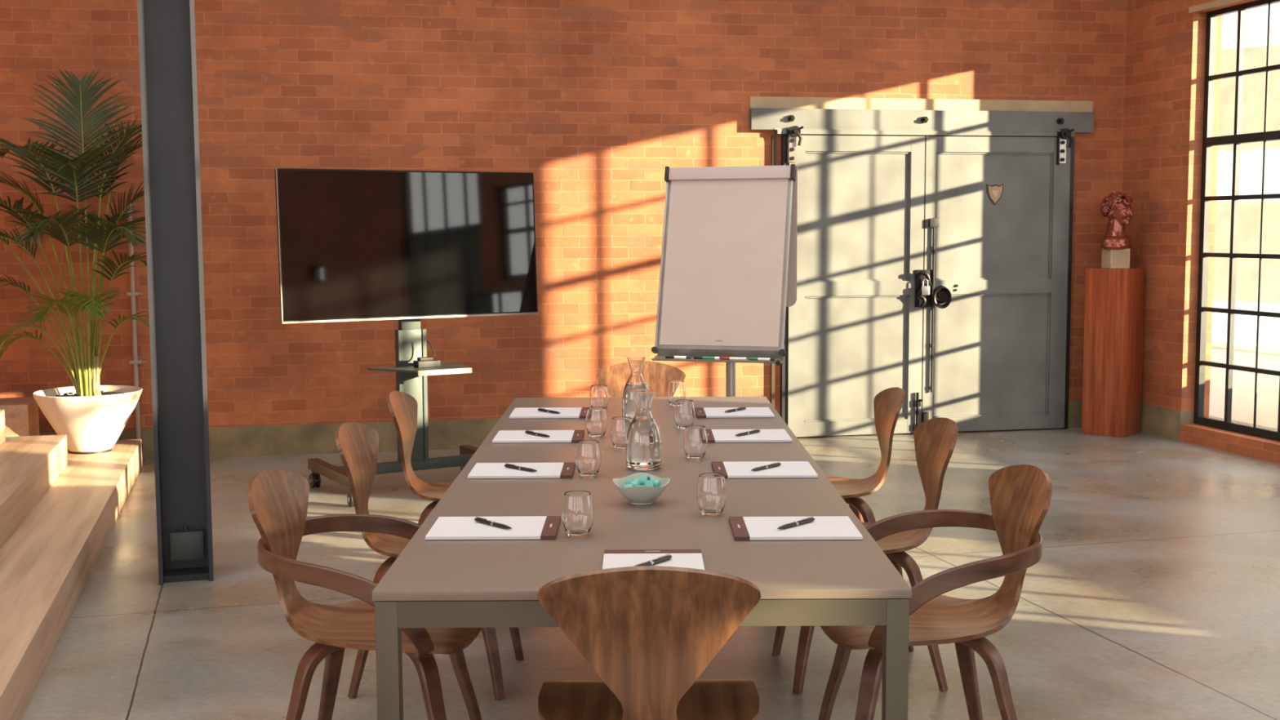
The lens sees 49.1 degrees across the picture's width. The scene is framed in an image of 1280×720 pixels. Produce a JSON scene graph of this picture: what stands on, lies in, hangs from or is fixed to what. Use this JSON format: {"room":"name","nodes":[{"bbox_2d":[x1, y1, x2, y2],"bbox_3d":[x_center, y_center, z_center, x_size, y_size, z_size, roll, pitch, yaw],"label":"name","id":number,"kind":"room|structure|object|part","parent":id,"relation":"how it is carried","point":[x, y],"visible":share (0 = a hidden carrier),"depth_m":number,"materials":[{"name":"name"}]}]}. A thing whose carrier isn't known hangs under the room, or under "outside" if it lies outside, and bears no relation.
{"room":"meeting room","nodes":[
{"label":"meeting room","id":0,"kind":"room"},
{"bbox_2d":[32,385,142,453],"bbox_3d":[-3.223,0.357,8.199,0.600,0.356,0.600,0,5,0],"label":"pot","id":1,"kind":"object","parent":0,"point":[92,419],"depth_m":8.04,"materials":[{"name":"white ceramic"}]},
{"bbox_2d":[0,0,1127,437],"bbox_3d":[-1.986,-1.647,9.147,11.950,4.500,0.350,-1,5,-11],"label":"wall","id":2,"kind":"structure","parent":0,"point":[594,100],"depth_m":9.20,"materials":[{"name":"red brick"}]},
{"bbox_2d":[126,204,145,439],"bbox_3d":[-3.180,-0.167,8.845,0.095,1.620,0.048,-1,5,-11],"label":"conduit","id":3,"kind":"object","parent":2,"relation":"attached to","point":[135,362],"visible":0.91,"depth_m":8.83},
{"bbox_2d":[39,400,1082,459],"bbox_3d":[-2.165,0.517,9.133,11.496,0.195,0.016,-1,5,-11],"label":"baseboard","id":4,"kind":"structure","parent":2,"relation":"attached to","point":[295,439],"depth_m":9.13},
{"bbox_2d":[749,96,1093,111],"bbox_3d":[1.979,-1.773,9.721,2.518,0.078,0.022,-1,5,-11],"label":"trim","id":5,"kind":"structure","parent":2,"relation":"attached to","point":[768,102],"depth_m":9.70,"materials":[{"name":"beige stone"}]},
{"bbox_2d":[749,107,1093,133],"bbox_3d":[1.980,-1.659,9.712,2.512,0.144,0.061,-1,5,-11],"label":"sliding door rail","id":6,"kind":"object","parent":2,"relation":"attached to","point":[760,118],"depth_m":9.68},
{"bbox_2d":[770,115,1074,436],"bbox_3d":[2.002,-0.578,9.778,2.220,2.216,0.131,-1,5,-11],"label":"door","id":7,"kind":"structure","parent":2,"relation":"in","point":[936,269],"depth_m":9.80,"materials":[{"name":"metal"}]},
{"bbox_3d":[1.503,-0.013,9.767,0.762,0.873,0.034,-1,5,-11],"label":"panel","id":8,"kind":"part","parent":7,"relation":"part of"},
{"bbox_3d":[1.498,-0.990,9.676,0.762,0.890,0.034,-1,5,-11],"label":"panel","id":9,"kind":"part","parent":7,"relation":"part of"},
{"bbox_3d":[2.049,-0.382,9.795,0.070,1.220,0.031,-1,5,-11],"label":"bolt rod","id":10,"kind":"part","parent":7,"relation":"part of","materials":[{"name":"metal"}]},
{"bbox_3d":[2.109,-0.439,9.794,0.136,0.159,0.046,-1,5,-11],"label":"ring handle","id":11,"kind":"part","parent":7,"relation":"part of","materials":[{"name":"black metal"}]},
{"bbox_3d":[2.491,-0.036,9.958,0.885,0.873,0.034,-1,5,-11],"label":"panel","id":12,"kind":"part","parent":7,"relation":"part of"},
{"bbox_3d":[2.486,-1.013,9.867,0.885,0.890,0.034,-1,5,-11],"label":"panel","id":13,"kind":"part","parent":7,"relation":"part of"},
{"bbox_2d":[20,415,1279,719],"bbox_3d":[0.006,1.130,4.122,24.000,0.120,24.000,0,5,0],"label":"floor","id":14,"kind":"structure","parent":0,"point":[1153,593],"depth_m":5.29,"materials":[{"name":"concrete"}]},
{"bbox_2d":[0,396,142,719],"bbox_3d":[-3.308,0.839,4.024,2.885,0.509,8.930,-2,5,-15],"label":"wooden steps","id":15,"kind":"structure","parent":14,"relation":"on","point":[60,508],"depth_m":6.02,"materials":[{"name":"brown wood"}]},
{"bbox_2d":[0,68,149,453],"bbox_3d":[-3.376,-0.582,8.137,1.626,2.240,1.261,0,5,0],"label":"potted palm","id":16,"kind":"object","parent":15,"relation":"on","point":[93,416],"visible":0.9,"depth_m":8.07,"materials":[{"name":"leaf"},{"name":"dark soil"},{"name":"white ceramic"}]},
{"bbox_3d":[-3.223,0.105,8.169,0.181,0.261,0.069,0,5,0],"label":"stem","id":17,"kind":"part","parent":16,"relation":"part of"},
{"bbox_2d":[137,0,213,585],"bbox_3d":[-1.933,-1.330,5.731,0.215,4.500,0.300,-2,6,-17],"label":"steel column","id":18,"kind":"structure","parent":14,"relation":"on","point":[166,28],"depth_m":5.80,"materials":[{"name":"grey metal"}]},
{"bbox_3d":[-1.904,0.902,5.880,0.179,0.028,0.119,-2,6,-17],"label":"foot plate","id":19,"kind":"part","parent":18,"relation":"part of","materials":[{"name":"metal"}]},
{"bbox_2d":[247,469,482,719],"bbox_3d":[-0.694,0.704,3.612,0.574,0.835,0.618,0,5,4],"label":"armchair","id":20,"kind":"object","parent":14,"relation":"on","point":[277,500],"visible":0.83,"depth_m":3.55,"materials":[{"name":"brown wood"}]},
{"bbox_3d":[-0.943,0.448,3.606,0.077,0.322,0.419,0,5,4],"label":"backrest","id":21,"kind":"part","parent":20,"relation":"part of","materials":[{"name":"brown wood"}]},
{"bbox_3d":[-0.806,0.914,3.520,0.296,0.433,0.052,-4,7,-38],"label":"leg","id":22,"kind":"part","parent":20,"relation":"part of","materials":[{"name":"brown wood"}]},
{"bbox_3d":[-0.789,0.892,3.756,0.052,0.433,0.296,-5,7,-44],"label":"leg","id":23,"kind":"part","parent":20,"relation":"part of","materials":[{"name":"brown wood"}]},
{"bbox_3d":[-0.718,0.577,3.602,0.481,0.271,0.618,0,5,4],"label":"armrest","id":24,"kind":"part","parent":20,"relation":"part of","materials":[{"name":"brown wood"}]},
{"bbox_3d":[-0.661,0.653,3.605,0.509,0.097,0.472,0,5,4],"label":"seat","id":25,"kind":"part","parent":20,"relation":"part of","materials":[{"name":"brown wood"}]},
{"bbox_3d":[-0.550,0.914,3.506,0.052,0.432,0.283,-5,7,-44],"label":"leg","id":26,"kind":"part","parent":20,"relation":"part of","materials":[{"name":"brown wood"}]},
{"bbox_3d":[-0.534,0.893,3.734,0.283,0.432,0.052,-4,7,-38],"label":"leg","id":27,"kind":"part","parent":20,"relation":"part of","materials":[{"name":"brown wood"}]},
{"bbox_2d":[307,318,477,506],"bbox_3d":[-1.281,-0.082,7.827,0.990,1.620,0.742,-3,6,-30],"label":"tv stand","id":28,"kind":"object","parent":14,"relation":"on","point":[411,341],"visible":0.5,"depth_m":7.81,"materials":[{"name":"grey metal"}]},
{"bbox_2d":[274,168,537,324],"bbox_3d":[-1.249,-0.633,7.697,1.493,0.812,0.070,-3,6,-30],"label":"television","id":29,"kind":"object","parent":28,"relation":"attached to","point":[353,245],"visible":1,"depth_m":7.65,"materials":[{"name":"black glass"}]},
{"bbox_2d":[367,362,468,373],"bbox_3d":[-1.181,0.048,7.660,0.540,0.012,0.310,-3,6,-30],"label":"shelf","id":30,"kind":"object","parent":28,"relation":"attached to","point":[402,367],"depth_m":7.61,"materials":[{"name":"grey metal"}]},
{"bbox_2d":[413,340,440,368],"bbox_3d":[-1.179,-0.035,7.708,0.130,0.142,0.104,-3,6,-30],"label":"media box","id":31,"kind":"object","parent":28,"relation":"on","point":[424,362],"visible":1,"depth_m":7.68,"materials":[{"name":"grey plastic"}]},
{"bbox_2d":[386,391,453,524],"bbox_3d":[-0.677,0.536,5.413,0.574,0.835,0.472,0,5,2],"label":"dining chair","id":32,"kind":"object","parent":14,"relation":"on","point":[402,406],"visible":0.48,"depth_m":5.41,"materials":[{"name":"brown wood"}]},
{"bbox_3d":[-0.927,0.281,5.398,0.077,0.322,0.419,0,5,2],"label":"backrest","id":33,"kind":"part","parent":32,"relation":"part of","materials":[{"name":"brown wood"}]},
{"bbox_3d":[-0.785,0.748,5.317,0.296,0.433,0.052,-5,7,-40],"label":"leg","id":34,"kind":"part","parent":32,"relation":"part of","materials":[{"name":"brown wood"}]},
{"bbox_3d":[-0.645,0.485,5.407,0.509,0.097,0.472,0,5,2],"label":"seat","id":35,"kind":"part","parent":32,"relation":"part of","materials":[{"name":"brown wood"}]},
{"bbox_2d":[334,422,524,700],"bbox_3d":[-0.674,0.620,4.518,0.574,0.835,0.472,0,5,4],"label":"dining chair","id":36,"kind":"object","parent":14,"relation":"on","point":[357,443],"visible":0.43,"depth_m":4.46,"materials":[{"name":"brown wood"}]},
{"bbox_3d":[-0.923,0.364,4.512,0.077,0.322,0.419,0,5,4],"label":"backrest","id":37,"kind":"part","parent":36,"relation":"part of","materials":[{"name":"brown wood"}]},
{"bbox_3d":[-0.786,0.830,4.426,0.296,0.433,0.052,-4,7,-38],"label":"leg","id":38,"kind":"part","parent":36,"relation":"part of","materials":[{"name":"brown wood"}]},
{"bbox_3d":[-0.642,0.569,4.511,0.509,0.097,0.472,0,5,4],"label":"seat","id":39,"kind":"part","parent":36,"relation":"part of","materials":[{"name":"brown wood"}]},
{"bbox_3d":[-0.531,0.830,4.412,0.052,0.432,0.283,-5,7,-44],"label":"leg","id":40,"kind":"part","parent":36,"relation":"part of","materials":[{"name":"brown wood"}]},
{"bbox_3d":[-0.515,0.809,4.640,0.283,0.432,0.052,-4,7,-38],"label":"leg","id":41,"kind":"part","parent":36,"relation":"part of","materials":[{"name":"brown wood"}]},
{"bbox_2d":[595,360,685,397],"bbox_3d":[0.006,0.445,6.363,0.472,0.835,0.574,0,5,0],"label":"dining chair","id":42,"kind":"object","parent":14,"relation":"on","point":[657,375],"visible":0.09,"depth_m":6.57,"materials":[{"name":"brown wood"}]},
{"bbox_2d":[372,396,911,719],"bbox_3d":[0.005,0.674,4.384,1.063,0.740,3.205,0,5,0],"label":"conference table","id":43,"kind":"object","parent":14,"relation":"on","point":[430,584],"visible":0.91,"depth_m":3.11,"materials":[{"name":"beige laminate"}]},
{"bbox_3d":[-0.499,0.832,2.815,0.045,0.719,0.045,0,5,0],"label":"leg","id":44,"kind":"part","parent":43,"relation":"part of","materials":[{"name":"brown metal"}]},
{"bbox_2d":[425,515,560,540],"bbox_3d":[-0.343,0.397,3.318,0.298,0.010,0.225,0,5,0],"label":"notepad","id":45,"kind":"object","parent":43,"relation":"on","point":[523,527],"visible":1,"depth_m":3.28,"materials":[{"name":"white paper"}]},
{"bbox_2d":[474,516,511,528],"bbox_3d":[-0.348,0.388,3.318,0.011,0.012,0.142,-5,7,-43],"label":"pen","id":46,"kind":"object","parent":45,"relation":"on","point":[481,520],"visible":1,"depth_m":3.32,"materials":[{"name":"metal"}]},
{"bbox_2d":[467,462,575,479],"bbox_3d":[-0.343,0.324,4.110,0.298,0.010,0.225,0,5,0],"label":"notepad","id":47,"kind":"object","parent":43,"relation":"on","point":[566,469],"visible":1,"depth_m":4.07,"materials":[{"name":"white paper"}]},
{"bbox_2d":[504,463,537,471],"bbox_3d":[-0.348,0.316,4.092,0.142,0.012,0.011,5,7,44],"label":"pen","id":48,"kind":"object","parent":47,"relation":"on","point":[507,465],"visible":1,"depth_m":4.09,"materials":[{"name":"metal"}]},
{"bbox_2d":[492,430,584,443],"bbox_3d":[-0.344,0.261,4.785,0.298,0.010,0.242,0,5,0],"label":"notepad","id":49,"kind":"object","parent":43,"relation":"on","point":[503,436],"visible":0.95,"depth_m":4.74,"materials":[{"name":"white paper"}]},
{"bbox_2d":[524,430,550,437],"bbox_3d":[-0.349,0.253,4.772,0.011,0.012,0.142,-5,7,-40],"label":"pen","id":50,"kind":"object","parent":49,"relation":"on","point":[527,432],"visible":1,"depth_m":4.77,"materials":[{"name":"metal"}]},
{"bbox_2d":[509,407,587,418],"bbox_3d":[-0.344,0.204,5.401,0.298,0.010,0.262,0,5,0],"label":"notepad","id":51,"kind":"object","parent":43,"relation":"on","point":[528,412],"visible":0.84,"depth_m":5.35,"materials":[{"name":"white paper"}]},
{"bbox_2d":[537,408,559,413],"bbox_3d":[-0.349,0.197,5.376,0.011,0.012,0.142,-5,7,-40],"label":"pen","id":52,"kind":"object","parent":51,"relation":"on","point":[540,409],"visible":1,"depth_m":5.37,"materials":[{"name":"metal"}]},
{"bbox_2d":[561,490,594,537],"bbox_3d":[-0.144,0.358,3.247,0.075,0.100,0.075,0,5,0],"label":"drinking glass","id":53,"kind":"object","parent":43,"relation":"on","point":[577,508],"visible":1,"depth_m":3.22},
{"bbox_2d":[575,440,601,477],"bbox_3d":[-0.149,0.285,4.034,0.075,0.100,0.075,0,5,0],"label":"drinking glass","id":54,"kind":"object","parent":43,"relation":"on","point":[588,453],"visible":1,"depth_m":4.00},
{"bbox_2d":[585,406,607,437],"bbox_3d":[-0.149,0.213,4.800,0.075,0.100,0.075,0,5,0],"label":"drinking glass","id":55,"kind":"object","parent":43,"relation":"on","point":[596,421],"visible":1,"depth_m":4.77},
{"bbox_2d":[589,385,608,409],"bbox_3d":[-0.159,0.151,5.477,0.075,0.100,0.075,0,5,0],"label":"drinking glass","id":56,"kind":"object","parent":43,"relation":"on","point":[599,396],"visible":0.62,"depth_m":5.45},
{"bbox_2d":[610,416,631,449],"bbox_3d":[-0.059,0.237,4.541,0.075,0.100,0.075,0,5,0],"label":"drinking glass","id":57,"kind":"object","parent":43,"relation":"on","point":[620,425],"visible":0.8,"depth_m":4.51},
{"bbox_2d":[622,356,648,420],"bbox_3d":[-0.013,0.106,5.232,0.108,0.232,0.108,0,5,0],"label":"carafe","id":58,"kind":"object","parent":43,"relation":"on","point":[636,380],"visible":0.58,"depth_m":5.20,"materials":[{"name":"clear glass"}]},
{"bbox_2d":[612,472,670,505],"bbox_3d":[0.004,0.338,3.632,0.144,0.067,0.144,5,7,45],"label":"bowl","id":59,"kind":"object","parent":43,"relation":"on","point":[639,495],"visible":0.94,"depth_m":3.59,"materials":[{"name":"ceramic"}]},
{"bbox_2d":[622,484,633,487],"bbox_3d":[-0.030,0.334,3.613,0.029,0.028,0.025,-2,6,-20],"label":"wrapped mint","id":60,"kind":"object","parent":59,"relation":"in","point":[627,485],"visible":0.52,"depth_m":3.61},
{"bbox_2d":[625,479,632,484],"bbox_3d":[-0.024,0.326,3.649,0.025,0.027,0.028,-1,5,-10],"label":"wrapped mint","id":61,"kind":"object","parent":59,"relation":"in","point":[628,482],"visible":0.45,"depth_m":3.65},
{"bbox_2d":[630,478,640,486],"bbox_3d":[-0.012,0.323,3.624,0.025,0.032,0.032,3,6,30],"label":"wrapped mint","id":62,"kind":"object","parent":59,"relation":"in","point":[635,482],"visible":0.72,"depth_m":3.62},
{"bbox_2d":[638,474,650,484],"bbox_3d":[0.012,0.312,3.633,0.032,0.031,0.025,2,6,25],"label":"wrapped mint","id":63,"kind":"object","parent":59,"relation":"in","point":[646,477],"visible":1,"depth_m":3.62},
{"bbox_2d":[644,480,653,487],"bbox_3d":[0.024,0.325,3.613,0.027,0.032,0.031,0,5,0],"label":"wrapped mint","id":64,"kind":"object","parent":59,"relation":"in","point":[650,482],"visible":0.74,"depth_m":3.60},
{"bbox_2d":[649,477,661,487],"bbox_3d":[0.038,0.321,3.634,0.031,0.030,0.025,3,6,30],"label":"wrapped mint","id":65,"kind":"object","parent":59,"relation":"in","point":[657,483],"visible":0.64,"depth_m":3.62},
{"bbox_2d":[625,389,662,470],"bbox_3d":[0.011,0.206,4.162,0.108,0.232,0.108,0,5,0],"label":"carafe","id":66,"kind":"object","parent":43,"relation":"on","point":[643,451],"visible":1,"depth_m":4.13,"materials":[{"name":"clear glass"}]},
{"bbox_2d":[602,549,704,569],"bbox_3d":[0.028,0.432,2.920,0.211,0.010,0.290,0,5,0],"label":"notepad","id":67,"kind":"object","parent":43,"relation":"on","point":[612,558],"visible":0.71,"depth_m":2.99,"materials":[{"name":"white paper"}]},
{"bbox_2d":[634,553,671,566],"bbox_3d":[0.022,0.423,2.920,0.011,0.012,0.142,4,7,38],"label":"pen","id":68,"kind":"object","parent":67,"relation":"on","point":[667,557],"visible":0.71,"depth_m":2.93,"materials":[{"name":"metal"}]},
{"bbox_2d":[666,380,685,406],"bbox_3d":[0.147,0.134,5.637,0.075,0.100,0.075,0,5,0],"label":"drinking glass","id":69,"kind":"object","parent":43,"relation":"on","point":[676,390],"visible":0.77,"depth_m":5.61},
{"bbox_2d":[674,399,695,429],"bbox_3d":[0.159,0.194,4.989,0.075,0.100,0.075,0,5,0],"label":"drinking glass","id":70,"kind":"object","parent":43,"relation":"on","point":[684,410],"visible":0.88,"depth_m":4.96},
{"bbox_2d":[683,425,707,459],"bbox_3d":[0.171,0.255,4.332,0.075,0.100,0.075,0,5,0],"label":"drinking glass","id":71,"kind":"object","parent":43,"relation":"on","point":[695,438],"visible":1,"depth_m":4.30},
{"bbox_2d":[696,472,726,516],"bbox_3d":[0.178,0.335,3.476,0.075,0.100,0.075,0,5,0],"label":"drinking glass","id":72,"kind":"object","parent":43,"relation":"on","point":[711,491],"visible":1,"depth_m":3.45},
{"bbox_2d":[694,407,774,417],"bbox_3d":[0.360,0.202,5.386,0.291,0.010,0.248,0,5,0],"label":"notepad","id":73,"kind":"object","parent":43,"relation":"on","point":[701,412],"visible":0.89,"depth_m":5.35,"materials":[{"name":"white paper"}]},
{"bbox_2d":[724,406,746,412],"bbox_3d":[0.367,0.192,5.391,0.011,0.012,0.142,4,7,38],"label":"pen","id":74,"kind":"object","parent":73,"relation":"on","point":[741,407],"visible":1,"depth_m":5.39,"materials":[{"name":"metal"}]},
{"bbox_2d":[706,429,792,442],"bbox_3d":[0.361,0.258,4.779,0.291,0.010,0.254,0,5,0],"label":"notepad","id":75,"kind":"object","parent":43,"relation":"on","point":[713,435],"visible":0.82,"depth_m":4.74,"materials":[{"name":"white paper"}]},
{"bbox_2d":[735,428,759,435],"bbox_3d":[0.367,0.249,4.777,0.011,0.012,0.142,4,7,40],"label":"pen","id":76,"kind":"object","parent":75,"relation":"on","point":[753,431],"visible":1,"depth_m":4.77,"materials":[{"name":"metal"}]},
{"bbox_2d":[711,461,817,478],"bbox_3d":[0.361,0.321,4.102,0.291,0.010,0.240,0,5,0],"label":"notepad","id":77,"kind":"object","parent":43,"relation":"on","point":[788,469],"visible":0.91,"depth_m":4.07,"materials":[{"name":"white paper"}]},
{"bbox_2d":[751,462,781,471],"bbox_3d":[0.368,0.312,4.090,0.011,0.012,0.142,4,7,42],"label":"pen","id":78,"kind":"object","parent":77,"relation":"on","point":[777,464],"visible":1,"depth_m":4.09,"materials":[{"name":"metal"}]},
{"bbox_2d":[728,515,862,540],"bbox_3d":[0.361,0.396,3.299,0.291,0.010,0.227,0,5,0],"label":"notepad","id":79,"kind":"object","parent":43,"relation":"on","point":[823,527],"visible":1,"depth_m":3.27,"materials":[{"name":"white paper"}]},
{"bbox_2d":[777,516,814,528],"bbox_3d":[0.368,0.386,3.302,0.011,0.012,0.142,5,7,43],"label":"pen","id":80,"kind":"object","parent":79,"relation":"on","point":[810,519],"visible":1,"depth_m":3.30,"materials":[{"name":"metal"}]},
{"bbox_3d":[0.511,0.827,2.815,0.045,0.719,0.045,0,5,0],"label":"leg","id":81,"kind":"part","parent":43,"relation":"part of","materials":[{"name":"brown metal"}]},
{"bbox_2d":[537,565,760,719],"bbox_3d":[0.019,0.768,2.883,0.472,0.835,0.574,0,5,0],"label":"dining chair","id":82,"kind":"object","parent":14,"relation":"on","point":[649,633],"visible":1,"depth_m":2.63,"materials":[{"name":"brown wood"}]},
{"bbox_3d":[0.019,0.714,2.911,0.472,0.097,0.509,0,5,0],"label":"seat","id":83,"kind":"part","parent":82,"relation":"part of","materials":[{"name":"brown wood"}]},
{"bbox_2d":[651,164,797,396],"bbox_3d":[0.458,-0.146,7.512,0.724,1.790,0.620,1,6,17],"label":"flip chart","id":84,"kind":"object","parent":14,"relation":"on","point":[727,283],"visible":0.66,"depth_m":7.44,"materials":[{"name":"white paper"}]},
{"bbox_3d":[0.117,-0.518,7.541,0.012,0.897,0.254,1,6,17],"label":"edge rail","id":85,"kind":"part","parent":84,"relation":"part of","materials":[{"name":"metal"}]},
{"bbox_2d":[665,355,690,359],"bbox_3d":[0.201,-0.014,7.391,0.136,0.017,0.017,1,6,17],"label":"marker pen","id":86,"kind":"object","parent":84,"relation":"on","point":[666,357],"visible":1,"depth_m":7.38,"materials":[{"name":"white plastic"}]},
{"bbox_2d":[693,355,719,359],"bbox_3d":[0.349,-0.010,7.346,0.136,0.017,0.017,1,6,17],"label":"marker pen","id":87,"kind":"object","parent":84,"relation":"on","point":[695,357],"visible":1,"depth_m":7.34,"materials":[{"name":"green plastic"}]},
{"bbox_2d":[651,347,784,365],"bbox_3d":[0.406,-0.018,7.337,0.687,0.071,0.287,0,5,0],"label":"marker tray","id":88,"kind":"object","parent":84,"relation":"on","point":[778,353],"depth_m":7.35,"materials":[{"name":"grey metal"}]},
{"bbox_3d":[0.410,-0.045,7.362,0.724,0.040,0.040,1,6,17],"label":"corner knob","id":89,"kind":"part","parent":84,"relation":"part of","materials":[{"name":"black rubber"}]},
{"bbox_2d":[720,356,746,360],"bbox_3d":[0.488,-0.007,7.304,0.136,0.017,0.017,1,6,17],"label":"marker pen","id":90,"kind":"object","parent":84,"relation":"on","point":[722,357],"visible":1,"depth_m":7.30,"materials":[{"name":"white plastic"}]},
{"bbox_2d":[748,357,774,360],"bbox_3d":[0.631,-0.004,7.260,0.136,0.017,0.017,1,6,17],"label":"marker pen","id":91,"kind":"object","parent":84,"relation":"on","point":[749,358],"visible":1,"depth_m":7.25,"materials":[{"name":"white plastic"}]},
{"bbox_3d":[0.773,-0.503,7.341,0.012,0.897,0.254,1,6,17],"label":"edge rail","id":92,"kind":"part","parent":84,"relation":"part of","materials":[{"name":"metal"}]},
{"bbox_2d":[772,417,958,694],"bbox_3d":[0.728,0.609,4.558,0.574,0.835,0.472,-1,5,-4],"label":"dining chair","id":93,"kind":"object","parent":14,"relation":"on","point":[935,438],"visible":0.44,"depth_m":4.49,"materials":[{"name":"brown wood"}]},
{"bbox_3d":[0.571,0.799,4.680,0.283,0.432,0.052,4,7,38],"label":"leg","id":94,"kind":"part","parent":93,"relation":"part of","materials":[{"name":"brown wood"}]},
{"bbox_3d":[0.587,0.821,4.452,0.052,0.432,0.283,5,7,44],"label":"leg","id":95,"kind":"part","parent":93,"relation":"part of","materials":[{"name":"brown wood"}]},
{"bbox_3d":[0.695,0.558,4.551,0.509,0.097,0.472,-1,5,-4],"label":"seat","id":96,"kind":"part","parent":93,"relation":"part of","materials":[{"name":"brown wood"}]},
{"bbox_3d":[0.826,0.797,4.702,0.052,0.433,0.296,5,7,44],"label":"leg","id":97,"kind":"part","parent":93,"relation":"part of","materials":[{"name":"brown wood"}]},
{"bbox_3d":[0.839,0.818,4.472,0.249,0.433,0.223,-1,5,-4],"label":"leg","id":98,"kind":"part","parent":93,"relation":"part of","materials":[{"name":"brown wood"}]},
{"bbox_3d":[0.975,0.351,4.551,0.077,0.322,0.419,-1,5,-4],"label":"backrest","id":99,"kind":"part","parent":93,"relation":"part of","materials":[{"name":"brown wood"}]},
{"bbox_2d":[826,386,905,523],"bbox_3d":[0.733,0.526,5.453,0.574,0.835,0.472,0,5,-2],"label":"dining chair","id":100,"kind":"object","parent":14,"relation":"on","point":[888,403],"visible":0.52,"depth_m":5.44,"materials":[{"name":"brown wood"}]},
{"bbox_3d":[0.835,0.714,5.593,0.296,0.433,0.052,-5,7,-44],"label":"leg","id":101,"kind":"part","parent":100,"relation":"part of","materials":[{"name":"brown wood"}]},
{"bbox_3d":[0.700,0.475,5.447,0.509,0.097,0.472,0,5,-2],"label":"seat","id":102,"kind":"part","parent":100,"relation":"part of","materials":[{"name":"brown wood"}]},
{"bbox_3d":[0.839,0.735,5.364,0.249,0.433,0.223,0,5,-2],"label":"leg","id":103,"kind":"part","parent":100,"relation":"part of","materials":[{"name":"brown wood"}]},
{"bbox_3d":[0.980,0.268,5.438,0.077,0.322,0.419,0,5,-2],"label":"backrest","id":104,"kind":"part","parent":100,"relation":"part of","materials":[{"name":"brown wood"}]},
{"bbox_2d":[817,464,1052,719],"bbox_3d":[0.750,0.695,3.632,0.574,0.835,0.618,-1,5,-4],"label":"armchair","id":105,"kind":"object","parent":14,"relation":"on","point":[1020,495],"visible":0.76,"depth_m":3.58,"materials":[{"name":"brown wood"}]},
{"bbox_3d":[0.593,0.885,3.754,0.283,0.432,0.052,4,7,38],"label":"leg","id":106,"kind":"part","parent":105,"relation":"part of","materials":[{"name":"brown wood"}]},
{"bbox_3d":[0.609,0.906,3.526,0.052,0.432,0.283,5,7,44],"label":"leg","id":107,"kind":"part","parent":105,"relation":"part of","materials":[{"name":"brown wood"}]},
{"bbox_3d":[0.718,0.644,3.625,0.509,0.097,0.472,-1,5,-4],"label":"seat","id":108,"kind":"part","parent":105,"relation":"part of","materials":[{"name":"brown wood"}]},
{"bbox_3d":[0.773,0.568,3.622,0.481,0.271,0.618,-1,5,-4],"label":"armrest","id":109,"kind":"part","parent":105,"relation":"part of","materials":[{"name":"brown wood"}]},
{"bbox_3d":[0.848,0.882,3.776,0.052,0.433,0.296,5,7,44],"label":"leg","id":110,"kind":"part","parent":105,"relation":"part of","materials":[{"name":"brown wood"}]},
{"bbox_3d":[0.865,0.904,3.540,0.296,0.433,0.052,4,7,38],"label":"leg","id":111,"kind":"part","parent":105,"relation":"part of","materials":[{"name":"brown wood"}]},
{"bbox_3d":[0.997,0.436,3.625,0.077,0.322,0.419,-1,5,-4],"label":"backrest","id":112,"kind":"part","parent":105,"relation":"part of","materials":[{"name":"brown wood"}]},
{"bbox_2d":[1081,267,1145,437],"bbox_3d":[3.322,-0.062,9.826,0.303,1.165,0.303,4,7,42],"label":"pedestal","id":113,"kind":"object","parent":14,"relation":"on","point":[1114,298],"visible":0.9,"depth_m":9.72,"materials":[{"name":"red wood"}]},
{"bbox_2d":[1099,191,1133,268],"bbox_3d":[3.318,-0.906,9.748,0.223,0.530,0.222,0,5,7],"label":"bust","id":114,"kind":"object","parent":113,"relation":"on","point":[1116,244],"visible":1,"depth_m":9.69,"materials":[{"name":"metal"}]},
{"bbox_3d":[3.329,-0.704,9.697,0.120,0.100,0.003,-1,5,-8],"label":"name plate","id":115,"kind":"part","parent":114,"relation":"part of","materials":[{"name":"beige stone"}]},
{"bbox_3d":[3.333,-0.043,9.618,0.007,1.165,0.007,4,7,42],"label":"corner moulding","id":116,"kind":"part","parent":113,"relation":"part of","materials":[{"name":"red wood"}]},
{"bbox_2d":[1122,0,1279,463],"bbox_3d":[5.579,-1.069,2.520,0.220,4.500,16.350,-2,5,-15],"label":"wall","id":117,"kind":"structure","parent":0,"point":[1166,42],"depth_m":9.54,"materials":[{"name":"red brick"}]},
{"bbox_2d":[1140,403,1193,440],"bbox_3d":[3.621,0.414,9.877,0.104,0.205,0.746,-2,5,-15],"label":"baseboard","id":118,"kind":"structure","parent":117,"relation":"attached to","point":[1163,422],"depth_m":9.68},
{"bbox_2d":[1188,0,1242,13],"bbox_3d":[3.926,-2.225,8.233,0.004,0.038,2.200,-2,5,-15],"label":"trim","id":119,"kind":"structure","parent":117,"relation":"attached to","point":[1218,2],"depth_m":9.08,"materials":[{"name":"beige stone"}]},
{"bbox_2d":[1193,0,1279,441],"bbox_3d":[4.045,-0.844,8.410,0.061,2.747,2.075,-2,5,-15],"label":"window","id":120,"kind":"structure","parent":117,"relation":"in","point":[1237,139],"depth_m":9.14,"materials":[{"name":"metal"}]},
{"bbox_2d":[1208,337,1279,429],"bbox_3d":[4.908,0.297,9.037,0.220,0.580,5.500,-2,5,-15],"label":"parapet","id":121,"kind":"object","parent":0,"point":[1244,353],"visible":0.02,"depth_m":10.33,"materials":[{"name":"white concrete"}]},
{"label":"outside","id":122,"kind":"structure","parent":0,"visible":0},
{"bbox_2d":[1211,2,1279,345],"bbox_3d":[10.752,-3.498,20.281,9.000,8.000,4.050,4,7,40],"label":"building","id":123,"kind":"structure","parent":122,"point":[1255,19],"depth_m":19.61,"materials":[{"name":"beige stone"}]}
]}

